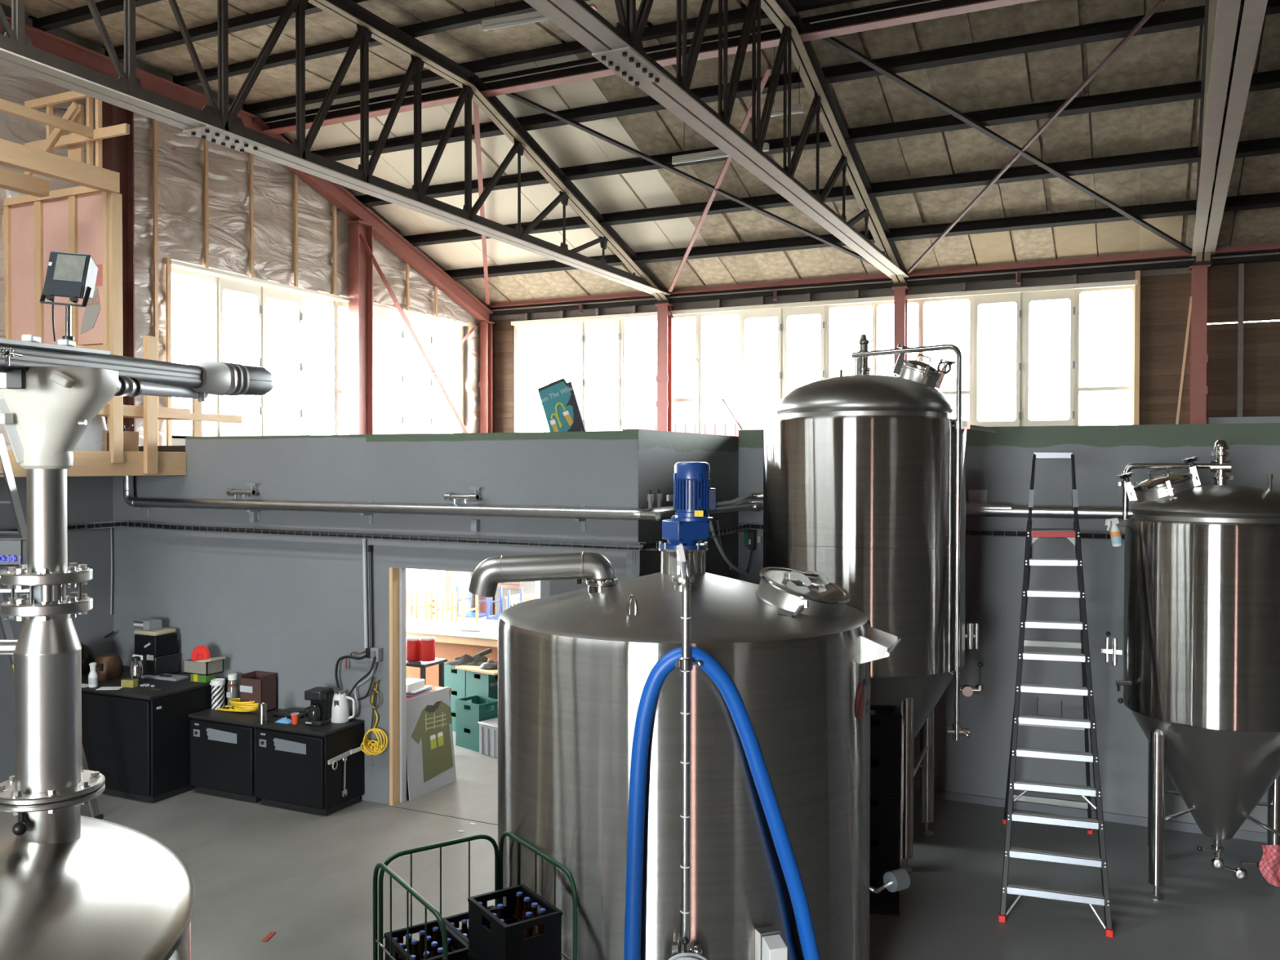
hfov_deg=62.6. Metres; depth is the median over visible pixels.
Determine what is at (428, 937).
beer bottle
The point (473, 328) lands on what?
brace
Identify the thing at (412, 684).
box
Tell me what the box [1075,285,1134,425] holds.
light
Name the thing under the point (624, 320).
light
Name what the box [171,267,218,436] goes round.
light
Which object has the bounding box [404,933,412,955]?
beer bottle
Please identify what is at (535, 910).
beer bottle
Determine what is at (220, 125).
roof truss
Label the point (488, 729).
crate
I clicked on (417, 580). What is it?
ground
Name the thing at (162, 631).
folded towel
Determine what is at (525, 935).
beer bottle
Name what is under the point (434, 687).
shelf
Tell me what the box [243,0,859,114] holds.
purlin
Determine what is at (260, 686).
carton
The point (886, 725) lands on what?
crate
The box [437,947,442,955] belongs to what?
beer bottle
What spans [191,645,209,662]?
hard hat
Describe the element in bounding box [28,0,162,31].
purlin
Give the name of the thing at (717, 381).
building
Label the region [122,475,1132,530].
pipe
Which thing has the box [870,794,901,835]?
crate
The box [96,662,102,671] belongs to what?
print
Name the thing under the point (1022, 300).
window
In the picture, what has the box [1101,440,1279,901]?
squat fermenter
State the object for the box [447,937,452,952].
beer bottle
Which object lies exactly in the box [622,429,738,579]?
wall
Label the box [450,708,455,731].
crate
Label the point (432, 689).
book
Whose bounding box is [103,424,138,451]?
cardboard box
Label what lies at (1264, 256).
beam
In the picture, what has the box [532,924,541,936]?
beer bottle
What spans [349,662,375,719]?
lead
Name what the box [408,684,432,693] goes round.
book
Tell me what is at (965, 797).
baseboard
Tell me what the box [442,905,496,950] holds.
crate
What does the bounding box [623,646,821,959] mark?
hose
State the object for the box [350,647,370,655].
lead
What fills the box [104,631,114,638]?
lead
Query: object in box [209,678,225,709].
jar
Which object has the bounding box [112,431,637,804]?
wall
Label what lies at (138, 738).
base cabinet
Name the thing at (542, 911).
beer bottle
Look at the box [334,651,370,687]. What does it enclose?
lead
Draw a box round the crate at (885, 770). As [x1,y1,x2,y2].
[870,754,902,795]
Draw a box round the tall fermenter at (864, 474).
[763,333,997,872]
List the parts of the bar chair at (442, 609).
leg, rail, leg, leg, rail, leg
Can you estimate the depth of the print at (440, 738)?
10.00 m
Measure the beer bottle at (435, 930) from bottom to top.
0.234 m
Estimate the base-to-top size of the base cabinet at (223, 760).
0.851 m
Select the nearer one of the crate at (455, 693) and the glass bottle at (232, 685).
the glass bottle at (232, 685)
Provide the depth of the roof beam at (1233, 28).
8.19 m
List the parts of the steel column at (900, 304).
cap plate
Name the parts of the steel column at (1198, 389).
cap plate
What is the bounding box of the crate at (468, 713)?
[455,694,497,728]
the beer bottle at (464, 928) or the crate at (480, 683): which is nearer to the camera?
the beer bottle at (464, 928)
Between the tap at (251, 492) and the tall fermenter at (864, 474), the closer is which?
the tall fermenter at (864, 474)
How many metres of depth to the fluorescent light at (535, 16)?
9.68 m
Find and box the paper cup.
[290,712,299,724]
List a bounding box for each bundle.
[444,648,495,666]
[626,543,639,579]
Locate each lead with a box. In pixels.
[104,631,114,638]
[110,520,112,614]
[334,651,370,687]
[347,656,375,699]
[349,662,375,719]
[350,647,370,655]
[350,676,373,701]
[369,680,381,709]
[370,682,375,728]
[709,520,747,575]
[716,520,734,570]
[728,549,751,572]
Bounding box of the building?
[604,365,763,426]
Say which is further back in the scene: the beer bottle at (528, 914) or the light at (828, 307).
the light at (828, 307)
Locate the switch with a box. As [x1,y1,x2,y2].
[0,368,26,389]
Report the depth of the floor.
7.68 m
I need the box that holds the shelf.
[406,685,451,785]
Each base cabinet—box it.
[81,666,227,803]
[188,697,281,803]
[253,715,364,816]
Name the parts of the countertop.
panel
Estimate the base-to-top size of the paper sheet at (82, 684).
0.004 m
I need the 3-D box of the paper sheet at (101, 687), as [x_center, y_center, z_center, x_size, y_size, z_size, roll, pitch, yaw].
[-4.899,1.925,9.726,0.200,0.004,0.120,0,1,-3]
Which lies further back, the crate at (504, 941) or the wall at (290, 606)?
the wall at (290, 606)
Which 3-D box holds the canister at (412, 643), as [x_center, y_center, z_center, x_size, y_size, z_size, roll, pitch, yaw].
[-2.384,1.773,11.087,0.164,0.252,0.164,0,1,25]
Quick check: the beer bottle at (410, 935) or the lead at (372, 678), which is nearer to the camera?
the beer bottle at (410, 935)
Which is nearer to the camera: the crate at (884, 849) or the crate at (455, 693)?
the crate at (884, 849)
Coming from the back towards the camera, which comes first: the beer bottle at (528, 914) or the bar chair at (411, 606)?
the bar chair at (411, 606)
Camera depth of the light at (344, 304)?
14.70 m
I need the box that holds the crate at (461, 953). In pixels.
[383,920,468,959]
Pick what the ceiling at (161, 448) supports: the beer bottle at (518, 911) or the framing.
the framing
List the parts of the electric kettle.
lid knob, handle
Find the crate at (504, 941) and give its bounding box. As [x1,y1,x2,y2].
[467,884,562,959]
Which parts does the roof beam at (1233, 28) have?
bearing plate, gusset plate, gusset plate, gusset plate, gusset plate, gusset plate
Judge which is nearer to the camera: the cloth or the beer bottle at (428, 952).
the beer bottle at (428, 952)
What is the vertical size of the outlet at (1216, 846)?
0.150 m
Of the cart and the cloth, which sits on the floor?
the cart
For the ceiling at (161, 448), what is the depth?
10.78 m
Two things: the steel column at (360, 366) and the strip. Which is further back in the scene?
the steel column at (360, 366)
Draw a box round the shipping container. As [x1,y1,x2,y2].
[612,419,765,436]
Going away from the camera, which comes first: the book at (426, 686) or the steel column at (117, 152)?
the book at (426, 686)
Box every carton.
[182,656,226,675]
[240,671,276,712]
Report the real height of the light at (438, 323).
1.940 m
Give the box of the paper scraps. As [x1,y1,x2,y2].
[140,683,155,686]
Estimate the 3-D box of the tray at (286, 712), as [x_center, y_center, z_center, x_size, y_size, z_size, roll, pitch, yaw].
[-3.213,2.146,9.732,0.300,0.040,0.220,0,1,14]
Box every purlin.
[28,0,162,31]
[101,0,368,59]
[169,0,590,86]
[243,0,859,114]
[260,0,1038,135]
[310,0,1279,160]
[354,70,1279,207]
[403,137,1279,246]
[444,191,1279,279]
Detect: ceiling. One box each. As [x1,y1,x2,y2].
[0,0,1279,306]
[138,445,185,452]
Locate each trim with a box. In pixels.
[389,567,399,805]
[399,568,406,803]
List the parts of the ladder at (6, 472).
rail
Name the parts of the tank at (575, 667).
pipe handle, motor, valve knob, cable coil, motor, yellow plate, manway lid, hinge plate, bracket plate, bracket plate, bracket rod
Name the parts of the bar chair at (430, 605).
leg, rail, leg, leg, leg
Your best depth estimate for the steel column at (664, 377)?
16.39 m
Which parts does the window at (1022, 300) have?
sash, sash, sash, sash, sash, sash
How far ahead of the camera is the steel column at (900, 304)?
14.81 m
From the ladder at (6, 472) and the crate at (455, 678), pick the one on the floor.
the ladder at (6, 472)
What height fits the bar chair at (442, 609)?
0.865 m
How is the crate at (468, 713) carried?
on the crate at (466, 736)
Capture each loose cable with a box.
[667,306,701,363]
[722,399,742,429]
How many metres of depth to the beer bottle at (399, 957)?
5.35 m
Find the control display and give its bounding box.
[0,538,26,577]
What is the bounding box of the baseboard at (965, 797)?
[913,786,1266,842]
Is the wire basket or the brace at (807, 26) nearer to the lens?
the wire basket
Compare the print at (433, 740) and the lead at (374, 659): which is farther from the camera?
the print at (433, 740)
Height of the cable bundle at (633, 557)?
0.335 m
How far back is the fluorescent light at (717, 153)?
11.93 m
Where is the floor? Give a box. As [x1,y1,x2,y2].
[80,731,1279,959]
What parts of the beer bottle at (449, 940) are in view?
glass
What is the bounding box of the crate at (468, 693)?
[465,690,497,702]
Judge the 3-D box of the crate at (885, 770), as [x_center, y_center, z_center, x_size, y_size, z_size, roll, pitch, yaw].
[1.588,1.998,7.297,0.408,0.270,0.308,0,1,8]
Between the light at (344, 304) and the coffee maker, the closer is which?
the coffee maker
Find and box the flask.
[129,656,143,684]
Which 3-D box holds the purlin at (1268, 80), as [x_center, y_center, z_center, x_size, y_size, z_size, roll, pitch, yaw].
[4.108,-3.859,11.037,18.050,0.158,0.132,0,1,25]
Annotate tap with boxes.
[226,483,257,498]
[444,487,481,503]
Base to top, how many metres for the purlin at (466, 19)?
0.135 m
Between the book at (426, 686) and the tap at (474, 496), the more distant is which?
the book at (426, 686)
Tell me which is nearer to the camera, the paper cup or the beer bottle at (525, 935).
the beer bottle at (525, 935)
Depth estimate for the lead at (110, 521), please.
10.89 m
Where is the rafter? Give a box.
[0,16,493,324]
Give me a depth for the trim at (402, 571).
9.49 m
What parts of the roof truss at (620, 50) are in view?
splice plate, gusset plate, gusset plate, gusset plate, gusset plate, gusset plate, gusset plate, gusset plate, gusset plate, gusset plate, gusset plate, bearing plate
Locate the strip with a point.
(271, 934)
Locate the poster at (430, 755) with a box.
[406,686,456,800]
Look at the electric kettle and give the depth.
9.44 m
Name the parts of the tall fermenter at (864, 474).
valve arm, clamp post, star knob, leg, manway lid, lid handle, leg, clamp post, star knob, valve knob, handle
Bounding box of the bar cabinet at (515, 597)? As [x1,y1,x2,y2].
[504,593,540,606]
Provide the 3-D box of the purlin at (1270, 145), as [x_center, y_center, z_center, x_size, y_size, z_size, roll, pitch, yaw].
[4.569,-3.520,12.019,18.050,0.158,0.132,0,1,25]
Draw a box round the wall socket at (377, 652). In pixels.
[365,647,382,662]
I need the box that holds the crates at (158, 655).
[133,632,178,675]
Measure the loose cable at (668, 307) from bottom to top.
0.917 m
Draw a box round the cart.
[373,831,577,959]
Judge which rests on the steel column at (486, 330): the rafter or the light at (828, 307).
the rafter
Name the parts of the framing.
plate, plate, post, handrail, post, handrail, post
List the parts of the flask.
handle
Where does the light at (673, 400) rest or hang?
attached to the window at (1022, 300)
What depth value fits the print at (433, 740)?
9.91 m
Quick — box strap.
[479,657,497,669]
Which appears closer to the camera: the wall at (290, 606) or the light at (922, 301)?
the wall at (290, 606)
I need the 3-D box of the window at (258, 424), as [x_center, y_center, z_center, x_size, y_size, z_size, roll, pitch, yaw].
[-4.216,-1.522,14.764,0.130,2.010,5.920,0,1,25]
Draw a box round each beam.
[488,241,1279,315]
[1191,0,1267,266]
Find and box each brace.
[359,234,468,433]
[377,326,477,433]
[472,100,489,304]
[490,83,896,275]
[668,66,772,292]
[803,21,1192,253]
[906,0,1164,272]
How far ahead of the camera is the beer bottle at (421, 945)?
5.50 m
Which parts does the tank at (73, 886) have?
spacer rod, spacer rod, sight glass, spacer rod, spacer rod, lid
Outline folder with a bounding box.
[457,626,484,631]
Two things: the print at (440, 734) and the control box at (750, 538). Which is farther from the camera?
the control box at (750, 538)
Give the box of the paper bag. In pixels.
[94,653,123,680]
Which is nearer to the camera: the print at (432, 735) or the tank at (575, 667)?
the tank at (575, 667)
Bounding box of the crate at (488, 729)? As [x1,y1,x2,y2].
[478,717,497,758]
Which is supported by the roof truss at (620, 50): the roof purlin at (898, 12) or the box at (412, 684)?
the roof purlin at (898, 12)
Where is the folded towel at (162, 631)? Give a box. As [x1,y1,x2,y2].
[133,627,176,635]
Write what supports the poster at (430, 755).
on the floor
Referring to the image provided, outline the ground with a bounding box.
[405,568,540,617]
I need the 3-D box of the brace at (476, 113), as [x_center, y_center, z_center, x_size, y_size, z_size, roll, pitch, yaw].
[-2.195,-3.647,14.679,0.060,1.549,5.511,0,1,-7]
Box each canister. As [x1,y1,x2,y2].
[405,635,420,661]
[419,635,435,661]
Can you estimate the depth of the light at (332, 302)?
14.64 m
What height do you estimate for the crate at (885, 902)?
0.270 m
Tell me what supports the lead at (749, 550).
hanging from the control box at (750, 538)
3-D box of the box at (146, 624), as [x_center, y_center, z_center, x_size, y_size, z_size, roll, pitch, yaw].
[-4.871,1.426,10.409,0.220,0.090,0.163,0,1,25]
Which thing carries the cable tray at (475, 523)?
attached to the wall at (290, 606)
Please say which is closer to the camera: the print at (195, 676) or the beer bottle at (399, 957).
the beer bottle at (399, 957)
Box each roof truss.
[0,0,671,303]
[524,0,909,287]
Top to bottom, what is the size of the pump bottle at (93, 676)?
0.225 m
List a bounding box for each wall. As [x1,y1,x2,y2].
[0,3,487,614]
[0,475,113,782]
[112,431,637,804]
[487,249,1279,615]
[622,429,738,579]
[737,422,1279,832]
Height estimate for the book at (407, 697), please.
0.013 m
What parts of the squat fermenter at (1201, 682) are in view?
valve knob, star knob, clamp post, leg, leg, lid handle, manway lid, star knob, clamp post, leg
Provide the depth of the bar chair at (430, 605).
15.20 m
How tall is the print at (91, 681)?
0.060 m
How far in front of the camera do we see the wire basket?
7.93 m
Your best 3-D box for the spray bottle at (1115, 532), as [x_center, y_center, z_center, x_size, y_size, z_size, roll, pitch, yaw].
[3.470,0.373,7.590,0.323,0.206,0.098,-1,1,-38]
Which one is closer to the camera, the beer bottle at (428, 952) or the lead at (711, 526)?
the beer bottle at (428, 952)
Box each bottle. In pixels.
[88,662,97,687]
[226,673,237,707]
[397,942,404,959]
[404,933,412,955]
[410,939,419,959]
[417,929,425,955]
[422,935,431,959]
[423,951,430,959]
[430,941,437,957]
[431,926,440,948]
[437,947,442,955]
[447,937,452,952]
[461,919,467,936]
[496,903,505,923]
[514,891,524,917]
[521,897,531,920]
[523,928,527,938]
[525,911,533,937]
[531,902,538,928]
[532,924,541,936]
[538,907,546,933]
[1105,517,1128,546]
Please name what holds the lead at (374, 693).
attached to the wall at (290, 606)
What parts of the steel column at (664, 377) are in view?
cap plate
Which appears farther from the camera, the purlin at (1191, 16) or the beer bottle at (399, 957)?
the purlin at (1191, 16)
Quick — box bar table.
[432,612,497,624]
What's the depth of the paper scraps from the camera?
9.83 m
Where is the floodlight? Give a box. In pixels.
[39,251,97,341]
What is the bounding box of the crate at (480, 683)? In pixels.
[466,670,497,696]
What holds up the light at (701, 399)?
attached to the window at (1022, 300)
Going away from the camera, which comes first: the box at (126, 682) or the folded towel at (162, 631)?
the box at (126, 682)
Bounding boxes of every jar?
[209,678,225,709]
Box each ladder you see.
[0,434,103,819]
[998,452,1113,937]
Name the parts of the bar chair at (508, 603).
leg, seat, rail, leg, leg, rail, leg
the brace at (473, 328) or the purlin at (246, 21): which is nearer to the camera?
the purlin at (246, 21)
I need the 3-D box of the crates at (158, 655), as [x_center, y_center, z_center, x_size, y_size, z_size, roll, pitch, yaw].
[-4.782,1.719,10.392,0.320,0.400,0.285,0,1,25]
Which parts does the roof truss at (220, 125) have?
gusset plate, gusset plate, gusset plate, splice plate, gusset plate, gusset plate, gusset plate, gusset plate, gusset plate, gusset plate, gusset plate, gusset plate, gusset plate, gusset plate, gusset plate, gusset plate, gusset plate, gusset plate, bearing plate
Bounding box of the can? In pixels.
[257,702,266,724]
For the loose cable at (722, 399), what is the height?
0.474 m
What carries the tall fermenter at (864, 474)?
on the floor
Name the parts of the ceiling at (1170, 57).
panel, panel, panel, panel, panel, panel, panel, panel, panel, panel, panel, panel, panel, panel, panel, panel, panel, panel, panel, panel, panel, panel, panel, panel, panel, panel, panel, panel, panel, panel, panel, panel, panel, panel, panel, panel, panel, panel, panel, panel, panel, panel, panel, panel, panel, panel, panel, panel, panel, panel, panel, panel, panel, panel, panel, panel, panel, panel, panel, panel, panel, panel, panel, panel, panel, panel, panel, panel, panel, panel, panel, panel, panel, panel, panel, panel, panel, panel, panel, panel, panel, panel, panel, panel, panel, panel, panel, panel, panel, panel, panel, panel, panel, panel, panel, panel, panel, panel, panel, panel, panel, panel, panel, panel, panel, panel, panel, panel, panel, panel, panel, panel, panel, panel, panel, panel, panel, panel, panel, panel, panel, panel, panel, panel, panel, panel, panel, panel, panel, panel, panel, panel, panel, panel, panel, panel, panel, panel, panel, panel, panel, panel, panel, panel, panel, panel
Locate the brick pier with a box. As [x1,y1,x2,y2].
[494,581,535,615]
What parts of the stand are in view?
leg, leg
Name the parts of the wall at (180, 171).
head rail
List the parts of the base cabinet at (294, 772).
lock plate, door, rail, hook rail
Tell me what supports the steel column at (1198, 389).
on the floor
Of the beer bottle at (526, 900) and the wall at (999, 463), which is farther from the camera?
the wall at (999, 463)
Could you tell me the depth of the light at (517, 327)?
17.79 m
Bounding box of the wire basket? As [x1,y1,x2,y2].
[1031,542,1033,558]
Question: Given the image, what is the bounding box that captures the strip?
[262,931,275,942]
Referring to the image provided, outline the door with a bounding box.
[549,578,620,595]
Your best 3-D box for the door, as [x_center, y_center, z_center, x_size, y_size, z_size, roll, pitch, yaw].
[-0.396,1.861,8.504,0.760,2.115,0.067,0,1,25]
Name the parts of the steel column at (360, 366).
cap plate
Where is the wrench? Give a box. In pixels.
[341,756,346,797]
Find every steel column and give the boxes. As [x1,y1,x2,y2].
[102,101,135,431]
[345,219,375,435]
[477,320,494,613]
[654,302,674,431]
[891,285,910,376]
[1188,264,1210,424]
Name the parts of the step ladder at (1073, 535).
joint plate, rail, rail, rail, rail, joint plate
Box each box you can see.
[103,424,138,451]
[120,678,137,688]
[133,617,162,630]
[406,677,424,693]
[743,529,761,549]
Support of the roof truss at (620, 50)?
on the steel column at (900, 304)
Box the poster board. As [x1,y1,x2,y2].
[533,377,586,431]
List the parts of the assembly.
star knob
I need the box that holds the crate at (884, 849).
[869,834,900,875]
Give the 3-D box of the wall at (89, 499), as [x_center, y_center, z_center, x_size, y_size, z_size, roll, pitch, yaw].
[-7.669,1.471,6.464,0.130,2.950,10.290,0,1,25]
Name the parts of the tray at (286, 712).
handle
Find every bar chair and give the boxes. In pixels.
[405,588,426,617]
[413,590,453,621]
[428,599,434,617]
[440,591,478,622]
[455,583,492,617]
[485,586,523,620]
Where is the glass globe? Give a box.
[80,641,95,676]
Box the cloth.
[274,715,291,724]
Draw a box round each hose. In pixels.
[360,680,387,755]
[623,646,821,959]
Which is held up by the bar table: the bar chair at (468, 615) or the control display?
the bar chair at (468, 615)
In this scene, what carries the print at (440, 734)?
on the poster at (430, 755)
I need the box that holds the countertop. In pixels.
[405,617,497,686]
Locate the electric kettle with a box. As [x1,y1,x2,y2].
[331,690,355,723]
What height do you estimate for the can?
0.178 m
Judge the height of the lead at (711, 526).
0.553 m
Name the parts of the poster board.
beer glass, beer glass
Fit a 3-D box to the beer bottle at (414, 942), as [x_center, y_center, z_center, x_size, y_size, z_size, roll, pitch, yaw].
[-1.159,2.481,5.407,0.059,0.234,0.059,0,1,25]
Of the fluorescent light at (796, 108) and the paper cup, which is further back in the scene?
the fluorescent light at (796, 108)
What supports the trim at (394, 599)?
attached to the wall at (290, 606)
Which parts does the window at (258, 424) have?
sash, sash, sash, sash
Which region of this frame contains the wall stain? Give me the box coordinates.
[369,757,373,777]
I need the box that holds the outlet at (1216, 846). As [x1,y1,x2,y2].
[1210,838,1223,856]
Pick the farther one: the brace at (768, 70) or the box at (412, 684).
the brace at (768, 70)
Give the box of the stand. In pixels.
[406,657,447,687]
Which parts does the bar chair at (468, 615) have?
leg, leg, seat, leg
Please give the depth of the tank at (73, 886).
3.21 m
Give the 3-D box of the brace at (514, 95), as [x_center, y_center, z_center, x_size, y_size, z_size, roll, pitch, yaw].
[0.962,-3.625,13.170,5.956,1.600,0.075,0,1,-29]
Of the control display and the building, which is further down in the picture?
the control display
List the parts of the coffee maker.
jug handle, water tank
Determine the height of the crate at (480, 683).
0.250 m
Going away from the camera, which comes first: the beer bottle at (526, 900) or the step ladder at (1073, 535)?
the beer bottle at (526, 900)
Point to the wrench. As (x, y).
(344, 791)
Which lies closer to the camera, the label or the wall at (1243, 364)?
the label
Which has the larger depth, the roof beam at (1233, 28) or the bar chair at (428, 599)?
the bar chair at (428, 599)
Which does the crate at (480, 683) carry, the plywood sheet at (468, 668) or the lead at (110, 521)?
the plywood sheet at (468, 668)
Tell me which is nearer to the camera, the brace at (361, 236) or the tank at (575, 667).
the tank at (575, 667)
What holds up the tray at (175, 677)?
on the base cabinet at (138, 738)
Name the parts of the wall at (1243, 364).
head rail, post, post, post, rail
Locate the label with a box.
[344,657,346,668]
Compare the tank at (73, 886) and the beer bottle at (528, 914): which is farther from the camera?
the beer bottle at (528, 914)
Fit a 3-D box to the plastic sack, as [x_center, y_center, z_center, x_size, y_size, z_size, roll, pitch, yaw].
[-5.119,-0.417,9.748,0.390,0.520,0.376,0,1,25]
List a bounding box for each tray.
[0,511,1124,551]
[143,673,188,681]
[271,707,308,717]
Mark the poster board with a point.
(561, 408)
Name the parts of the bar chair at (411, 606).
leg, leg, leg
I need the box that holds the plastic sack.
[73,416,106,451]
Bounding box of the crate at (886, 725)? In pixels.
[870,704,902,755]
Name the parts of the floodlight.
glass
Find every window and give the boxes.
[164,265,463,438]
[514,285,1135,433]
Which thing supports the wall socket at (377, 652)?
attached to the wall at (290, 606)
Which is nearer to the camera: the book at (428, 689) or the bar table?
the book at (428, 689)
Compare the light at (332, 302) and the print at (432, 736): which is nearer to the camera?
the print at (432, 736)
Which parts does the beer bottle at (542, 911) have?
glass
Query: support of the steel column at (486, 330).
on the floor
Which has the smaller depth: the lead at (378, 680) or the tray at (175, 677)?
the lead at (378, 680)
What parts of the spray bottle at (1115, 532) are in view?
clip arm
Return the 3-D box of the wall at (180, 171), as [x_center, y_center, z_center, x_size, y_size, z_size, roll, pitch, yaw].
[-7.416,-0.866,8.033,0.310,7.580,22.600,0,1,25]
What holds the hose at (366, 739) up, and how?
hanging from the wall at (290, 606)
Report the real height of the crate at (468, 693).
0.250 m
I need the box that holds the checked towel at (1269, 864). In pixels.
[1258,844,1279,887]
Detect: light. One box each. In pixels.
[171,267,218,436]
[301,294,336,435]
[337,302,348,435]
[431,320,460,433]
[480,0,597,31]
[515,323,550,432]
[622,316,657,429]
[671,142,768,164]
[671,314,697,433]
[698,311,740,433]
[770,46,804,116]
[826,302,874,377]
[920,296,971,424]
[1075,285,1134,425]
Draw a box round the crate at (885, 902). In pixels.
[869,874,899,915]
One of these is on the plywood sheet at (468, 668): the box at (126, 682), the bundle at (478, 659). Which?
the bundle at (478, 659)
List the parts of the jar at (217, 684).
lid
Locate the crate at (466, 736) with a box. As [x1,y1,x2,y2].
[455,722,479,751]
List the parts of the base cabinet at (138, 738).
door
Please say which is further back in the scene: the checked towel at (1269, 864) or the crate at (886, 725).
the crate at (886, 725)
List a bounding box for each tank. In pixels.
[0,468,195,959]
[468,462,910,959]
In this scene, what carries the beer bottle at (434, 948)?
in the crate at (461, 953)
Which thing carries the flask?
on the base cabinet at (138, 738)
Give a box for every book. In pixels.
[406,688,431,695]
[406,688,434,696]
[406,691,431,698]
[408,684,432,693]
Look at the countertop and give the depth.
12.81 m
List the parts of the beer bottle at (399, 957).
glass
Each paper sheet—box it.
[81,683,88,687]
[96,686,123,689]
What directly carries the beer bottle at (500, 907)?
in the crate at (504, 941)
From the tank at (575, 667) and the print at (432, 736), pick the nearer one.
the tank at (575, 667)
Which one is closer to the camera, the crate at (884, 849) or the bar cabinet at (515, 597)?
the crate at (884, 849)
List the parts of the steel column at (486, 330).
cap plate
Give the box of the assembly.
[0,334,274,468]
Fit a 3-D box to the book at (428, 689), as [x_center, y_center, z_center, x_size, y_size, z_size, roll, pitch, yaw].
[-2.162,2.005,10.011,0.226,0.013,0.324,0,1,25]
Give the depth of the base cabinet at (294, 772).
9.25 m
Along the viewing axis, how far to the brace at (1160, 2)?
10.99 m
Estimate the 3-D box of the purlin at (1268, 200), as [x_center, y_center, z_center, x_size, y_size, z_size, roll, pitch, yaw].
[5.013,-3.194,12.963,18.050,0.158,0.132,0,1,25]
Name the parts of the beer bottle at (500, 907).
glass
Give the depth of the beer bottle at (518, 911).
5.33 m
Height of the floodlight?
0.298 m
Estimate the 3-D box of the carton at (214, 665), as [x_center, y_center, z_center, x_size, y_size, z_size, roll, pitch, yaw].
[-4.162,1.766,10.069,0.350,0.155,0.200,0,1,25]
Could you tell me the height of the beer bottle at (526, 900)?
0.234 m
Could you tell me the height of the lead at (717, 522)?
0.488 m
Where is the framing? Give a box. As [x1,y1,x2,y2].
[0,90,241,477]
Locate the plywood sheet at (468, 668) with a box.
[454,661,497,675]
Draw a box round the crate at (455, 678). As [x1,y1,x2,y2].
[444,664,475,690]
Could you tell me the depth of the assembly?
3.24 m
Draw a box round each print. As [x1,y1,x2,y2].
[88,677,97,684]
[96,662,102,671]
[193,674,197,681]
[411,701,453,782]
[430,734,435,739]
[430,737,436,749]
[437,731,443,737]
[437,735,444,746]
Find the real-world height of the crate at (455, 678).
0.250 m
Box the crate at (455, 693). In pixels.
[444,685,466,710]
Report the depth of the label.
9.54 m
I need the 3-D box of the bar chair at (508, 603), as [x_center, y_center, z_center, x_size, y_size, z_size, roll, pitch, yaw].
[-1.994,2.026,15.595,0.400,0.865,0.437,0,1,25]
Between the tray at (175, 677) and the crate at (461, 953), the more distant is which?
the tray at (175, 677)
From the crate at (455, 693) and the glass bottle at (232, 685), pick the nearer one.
the glass bottle at (232, 685)
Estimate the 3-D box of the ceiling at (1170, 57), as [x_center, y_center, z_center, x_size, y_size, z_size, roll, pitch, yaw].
[0.821,-3.553,4.128,18.500,2.190,22.650,0,1,25]
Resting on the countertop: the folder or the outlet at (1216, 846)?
the folder
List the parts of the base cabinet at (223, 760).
lock plate, door, rope coil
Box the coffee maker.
[304,686,333,726]

